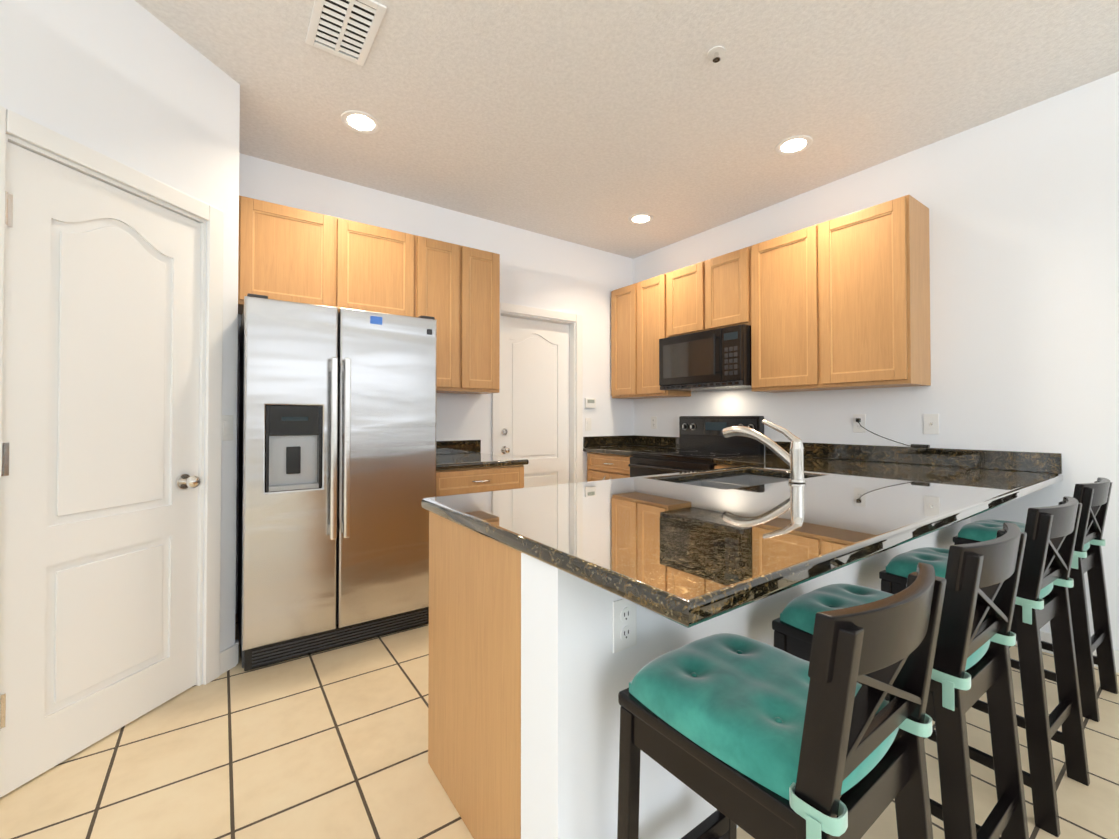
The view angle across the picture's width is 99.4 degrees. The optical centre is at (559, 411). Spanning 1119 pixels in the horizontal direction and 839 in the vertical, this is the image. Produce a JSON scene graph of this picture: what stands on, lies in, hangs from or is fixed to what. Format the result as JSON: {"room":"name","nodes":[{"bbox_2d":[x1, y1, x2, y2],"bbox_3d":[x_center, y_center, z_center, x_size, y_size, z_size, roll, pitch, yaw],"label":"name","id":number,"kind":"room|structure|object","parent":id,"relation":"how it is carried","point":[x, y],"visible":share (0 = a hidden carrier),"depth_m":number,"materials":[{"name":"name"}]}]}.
{"room":"kitchen","nodes":[
{"label":"kitchen","id":0,"kind":"room"},
{"bbox_2d":[0,0,239,683],"bbox_3d":[-1.740,-0.177,1.352,0.100,2.760,1.800,0,-1,12],"label":"wall","id":1,"kind":"structure","parent":0,"point":[134,84],"depth_m":1.83,"materials":[{"name":"white paint"}]},
{"bbox_2d":[0,142,200,797],"bbox_3d":[-1.631,0.172,1.740,0.497,1.988,0.472,1,-1,-35],"label":"pantry door","id":2,"kind":"structure","parent":1,"relation":"in","point":[100,461],"depth_m":1.67,"materials":[{"name":"white paint"}]},
{"bbox_2d":[0,106,223,685],"bbox_3d":[-1.615,0.132,1.740,0.611,2.080,0.579,1,-1,-35],"label":"door frame","id":3,"kind":"structure","parent":1,"relation":"attached to","point":[30,132],"depth_m":2.05,"materials":[{"name":"white paint"}]},
{"bbox_2d":[222,415,232,440],"bbox_3d":[-1.519,0.073,2.161,0.054,0.116,0.051,1,-1,-35],"label":"light switch","id":4,"kind":"object","parent":1,"relation":"attached to","point":[227,427],"visible":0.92,"depth_m":2.16,"materials":[{"name":"white plastic"}]},
{"bbox_2d":[235,153,633,613],"bbox_3d":[-0.628,-0.147,3.785,3.490,2.760,0.120,1,-1,-35],"label":"wall","id":5,"kind":"structure","parent":0,"point":[540,271],"depth_m":3.83,"materials":[{"name":"white paint"}]},
{"bbox_2d":[238,195,499,393],"bbox_3d":[-1.170,-0.655,3.132,1.597,1.020,0.320,1,-1,-35],"label":"upper cabinet","id":6,"kind":"object","parent":5,"relation":"attached to","point":[287,253],"visible":0.75,"depth_m":2.99,"materials":[{"name":"brown wood"}]},
{"bbox_2d":[501,316,568,487],"bbox_3d":[-0.203,0.201,4.081,0.743,1.988,0.111,1,-1,-35],"label":"back door","id":7,"kind":"structure","parent":5,"relation":"in","point":[535,393],"depth_m":4.11,"materials":[{"name":"white paint"}]},
{"bbox_2d":[492,302,582,482],"bbox_3d":[-0.199,0.161,4.075,0.910,2.080,0.136,1,-1,-35],"label":"door frame","id":8,"kind":"structure","parent":5,"relation":"attached to","point":[575,466],"depth_m":4.25,"materials":[{"name":"white paint"}]},
{"bbox_2d":[585,418,590,430],"bbox_3d":[0.265,0.115,4.337,0.072,0.116,0.011,1,-1,-35],"label":"light switch","id":9,"kind":"object","parent":5,"relation":"attached to","point":[587,424],"visible":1,"depth_m":4.33,"materials":[{"name":"white plastic"}]},
{"bbox_2d":[585,398,595,407],"bbox_3d":[0.282,-0.080,4.345,0.120,0.090,0.023,1,-1,-35],"label":"thermostat","id":10,"kind":"object","parent":5,"relation":"attached to","point":[590,402],"visible":1,"depth_m":4.33,"materials":[{"name":"white plastic"}]},
{"bbox_2d":[0,613,1118,838],"bbox_3d":[-0.039,1.196,-0.184,7.120,0.095,7.240,1,-1,-35],"label":"floor","id":11,"kind":"structure","parent":0,"point":[330,743],"depth_m":1.56,"materials":[{"name":"tile"}]},
{"bbox_2d":[238,293,436,670],"bbox_3d":[-1.267,0.327,2.685,0.896,1.714,0.880,1,-1,-35],"label":"refrigerator","id":12,"kind":"object","parent":11,"relation":"on","point":[337,445],"visible":0.94,"depth_m":2.32,"materials":[{"name":"grey metal"}]},
{"bbox_2d":[436,465,523,496],"bbox_3d":[-0.674,0.772,3.209,0.630,0.838,0.740,1,-1,-35],"label":"base cabinet","id":13,"kind":"object","parent":11,"relation":"on","point":[462,481],"visible":0.25,"depth_m":2.94,"materials":[{"name":"brown wood"}]},
{"bbox_2d":[436,440,500,458],"bbox_3d":[-0.677,0.281,3.228,0.650,0.140,0.719,1,-1,-35],"label":"backsplash","id":14,"kind":"structure","parent":13,"relation":"on","point":[453,449],"depth_m":3.53,"materials":[{"name":"black stone"}]},
{"bbox_2d":[428,465,788,838],"bbox_3d":[0.725,0.760,2.313,2.737,0.838,1.030,1,-1,-35],"label":"base cabinet","id":15,"kind":"object","parent":11,"relation":"on","point":[474,721],"visible":0.15,"depth_m":1.29,"materials":[{"name":"brown wood"}]},
{"bbox_2d":[421,443,1062,627],"bbox_3d":[0.978,0.265,1.953,2.754,0.140,1.140,1,-1,-35],"label":"countertop","id":16,"kind":"structure","parent":15,"relation":"on","point":[669,546],"depth_m":1.33,"materials":[{"name":"black stone"}]},
{"bbox_2d":[679,474,787,489],"bbox_3d":[0.835,0.441,2.199,0.824,0.204,0.442,1,-1,-35],"label":"undermount sink","id":17,"kind":"object","parent":16,"relation":"in","point":[734,482],"visible":0.04,"depth_m":2.48,"materials":[{"name":"grey metal"}]},
{"bbox_2d":[721,419,805,482],"bbox_3d":[0.898,0.165,2.115,0.068,0.264,0.393,1,-1,-35],"label":"faucet","id":18,"kind":"object","parent":16,"relation":"on","point":[794,459],"visible":1,"depth_m":2.02,"materials":[{"name":"silver metal"}]},
{"bbox_2d":[774,441,808,442],"bbox_3d":[1.396,0.281,3.192,0.634,0.140,0.392,1,-1,-35],"label":"countertop","id":19,"kind":"structure","parent":15,"relation":"on","point":[774,441],"depth_m":3.41,"materials":[{"name":"black stone"}]},
{"bbox_2d":[587,452,632,481],"bbox_3d":[0.644,0.784,4.223,0.650,0.838,0.615,1,-1,-35],"label":"base cabinet","id":20,"kind":"object","parent":11,"relation":"on","point":[604,466],"visible":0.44,"depth_m":4.08,"materials":[{"name":"brown wood"}]},
{"bbox_2d":[583,435,678,450],"bbox_3d":[0.652,0.294,4.236,0.634,0.140,0.621,1,-1,-35],"label":"backsplash","id":21,"kind":"structure","parent":20,"relation":"on","point":[623,442],"depth_m":4.39,"materials":[{"name":"black stone"}]},
{"bbox_2d":[628,416,763,476],"bbox_3d":[1.020,0.614,3.636,0.716,1.164,0.764,1,-1,-35],"label":"range","id":22,"kind":"object","parent":11,"relation":"on","point":[703,442],"visible":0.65,"depth_m":3.66,"materials":[{"name":"black metal"}]},
{"bbox_2d":[521,518,970,838],"bbox_3d":[1.068,0.754,1.832,2.738,0.838,0.148,1,-1,-35],"label":"wall","id":23,"kind":"structure","parent":11,"relation":"on","point":[577,675],"depth_m":1.05,"materials":[{"name":"white paint"}]},
{"bbox_2d":[613,599,636,652],"bbox_3d":[0.150,0.484,1.083,0.072,0.116,0.008,1,-1,-35],"label":"outlet","id":24,"kind":"object","parent":23,"relation":"attached to","point":[624,626],"visible":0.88,"depth_m":1.08,"materials":[{"name":"white plastic"}]},
{"bbox_2d":[617,562,945,838],"bbox_3d":[0.388,0.714,0.868,0.373,0.894,0.458,1,-1,-36],"label":"bar stool","id":25,"kind":"object","parent":11,"relation":"on","point":[754,739],"visible":1,"depth_m":0.76,"materials":[{"name":"brown wood"}]},
{"bbox_2d":[772,522,1028,838],"bbox_3d":[0.842,0.718,1.195,0.373,0.894,0.458,0,-1,-34],"label":"bar stool","id":26,"kind":"object","parent":11,"relation":"on","point":[982,580],"visible":0.48,"depth_m":1.04,"materials":[{"name":"brown wood"}]},
{"bbox_2d":[879,496,1089,836],"bbox_3d":[1.401,0.723,1.590,0.373,0.894,0.458,0,-1,-32],"label":"bar stool","id":27,"kind":"object","parent":11,"relation":"on","point":[1042,595],"visible":0.58,"depth_m":1.40,"materials":[{"name":"brown wood"}]},
{"bbox_2d":[953,477,1117,721],"bbox_3d":[2.069,0.729,2.081,0.373,0.894,0.458,0,-1,-32],"label":"bar stool","id":28,"kind":"object","parent":11,"relation":"on","point":[1093,498],"visible":0.58,"depth_m":1.94,"materials":[{"name":"brown wood"}]},
{"bbox_2d":[135,0,1118,258],"bbox_3d":[-0.039,-1.606,-0.149,7.120,0.060,7.240,1,-1,-35],"label":"ceiling","id":29,"kind":"structure","parent":0,"point":[595,124],"depth_m":2.29,"materials":[{"name":"paint"}]},
{"bbox_2d":[305,0,386,65],"bbox_3d":[-0.861,-1.546,1.898,0.230,0.009,0.370,1,-1,-35],"label":"ceiling vent","id":30,"kind":"object","parent":29,"relation":"in","point":[341,27],"visible":1,"depth_m":1.90,"materials":[{"name":"white paint"}]},
{"bbox_2d":[341,110,380,133],"bbox_3d":[-1.057,-1.539,2.526,0.198,0.006,0.198,1,-1,-35],"label":"recessed light","id":31,"kind":"object","parent":29,"relation":"in","point":[360,121],"visible":1,"depth_m":2.52,"materials":[{"name":"white glass"}]},
{"bbox_2d":[628,213,653,223],"bbox_3d":[0.643,-1.524,3.751,0.198,0.006,0.198,1,-1,-35],"label":"recessed light","id":32,"kind":"object","parent":29,"relation":"in","point":[642,218],"visible":1,"depth_m":3.74,"materials":[{"name":"white glass"}]},
{"bbox_2d":[707,46,725,62],"bbox_3d":[0.676,-1.532,2.042,0.076,0.034,0.076,1,-1,-35],"label":"sprinkler","id":33,"kind":"object","parent":29,"relation":"attached to","point":[715,54],"visible":1,"depth_m":2.04,"materials":[{"name":"white paint"}]},
{"bbox_2d":[775,135,812,154],"bbox_3d":[1.352,-1.537,2.739,0.198,0.006,0.198,1,-1,-35],"label":"recessed light","id":34,"kind":"object","parent":29,"relation":"in","point":[794,145],"visible":1,"depth_m":2.73,"materials":[{"name":"white glass"}]},
{"bbox_2d":[633,72,1118,650],"bbox_3d":[2.845,-0.172,1.816,0.120,2.760,7.120,1,-1,-35],"label":"wall","id":35,"kind":"structure","parent":0,"point":[1023,222],"depth_m":2.47,"materials":[{"name":"white paint"}]},
{"bbox_2d":[611,286,626,398],"bbox_3d":[0.729,-0.639,4.408,0.320,1.020,0.412,1,-1,-35],"label":"upper cabinet","id":36,"kind":"object","parent":35,"relation":"attached to","point":[618,296],"depth_m":4.40,"materials":[{"name":"brown wood"}]},
{"bbox_2d":[651,416,656,428],"bbox_3d":[0.885,0.101,4.450,0.008,0.116,0.072,1,-1,-35],"label":"outlet","id":37,"kind":"object","parent":35,"relation":"attached to","point":[653,422],"visible":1,"depth_m":4.45,"materials":[{"name":"white plastic"}]},
{"bbox_2d":[627,272,690,398],"bbox_3d":[0.910,-0.642,4.155,0.320,1.020,0.482,1,-1,-35],"label":"upper cabinet","id":38,"kind":"object","parent":35,"relation":"attached to","point":[649,300],"depth_m":4.11,"materials":[{"name":"brown wood"}]},
{"bbox_2d":[671,264,694,336],"bbox_3d":[1.139,-0.879,3.835,0.320,0.554,0.449,1,-1,-35],"label":"upper cabinet","id":39,"kind":"object","parent":35,"relation":"attached to","point":[683,279],"depth_m":3.79,"materials":[{"name":"brown wood"}]},
{"bbox_2d":[695,246,750,331],"bbox_3d":[1.321,-0.883,3.581,0.320,0.554,0.449,1,-1,-35],"label":"upper cabinet","id":40,"kind":"object","parent":35,"relation":"attached to","point":[723,282],"depth_m":3.48,"materials":[{"name":"brown wood"}]},
{"bbox_2d":[659,324,750,391],"bbox_3d":[1.174,-0.390,3.662,0.453,0.422,0.752,1,-1,-35],"label":"microwave","id":41,"kind":"object","parent":40,"relation":"attached to","point":[714,359],"visible":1,"depth_m":3.49,"materials":[{"name":"black"}]},
{"bbox_2d":[751,229,802,392],"bbox_3d":[1.587,-0.654,3.205,0.320,1.020,0.609,1,-1,-35],"label":"upper cabinet","id":42,"kind":"object","parent":35,"relation":"attached to","point":[776,263],"depth_m":3.14,"materials":[{"name":"brown wood"}]},
{"bbox_2d":[853,414,865,432],"bbox_3d":[1.907,0.073,3.017,0.008,0.116,0.072,1,-1,-35],"label":"outlet","id":43,"kind":"object","parent":35,"relation":"attached to","point":[857,427],"visible":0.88,"depth_m":3.01,"materials":[{"name":"white plastic"}]},
{"bbox_2d":[856,418,929,447],"bbox_3d":[1.990,0.123,2.853,0.046,0.170,0.387,1,-1,-35],"label":"cord","id":44,"kind":"object","parent":43,"relation":"attached to","point":[858,420],"visible":0.98,"depth_m":2.75,"materials":[{"name":"black plastic"}]},
{"bbox_2d":[803,195,930,390],"bbox_3d":[1.841,-0.659,2.849,0.320,1.020,0.538,1,-1,-35],"label":"upper cabinet","id":45,"kind":"object","parent":35,"relation":"attached to","point":[841,303],"depth_m":2.71,"materials":[{"name":"brown wood"}]},
{"bbox_2d":[924,414,938,433],"bbox_3d":[2.122,0.070,2.710,0.015,0.116,0.072,1,-1,-35],"label":"cable wall plate","id":46,"kind":"object","parent":35,"relation":"attached to","point":[931,423],"visible":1,"depth_m":2.71,"materials":[{"name":"white plastic"}]},
{"bbox_2d":[1016,630,1118,672],"bbox_3d":[3.552,1.110,0.694,0.014,0.100,4.500,1,-1,-35],"label":"baseboard","id":47,"kind":"structure","parent":35,"relation":"attached to","point":[1045,636],"depth_m":2.31,"materials":[{"name":"white paint"}]}
]}

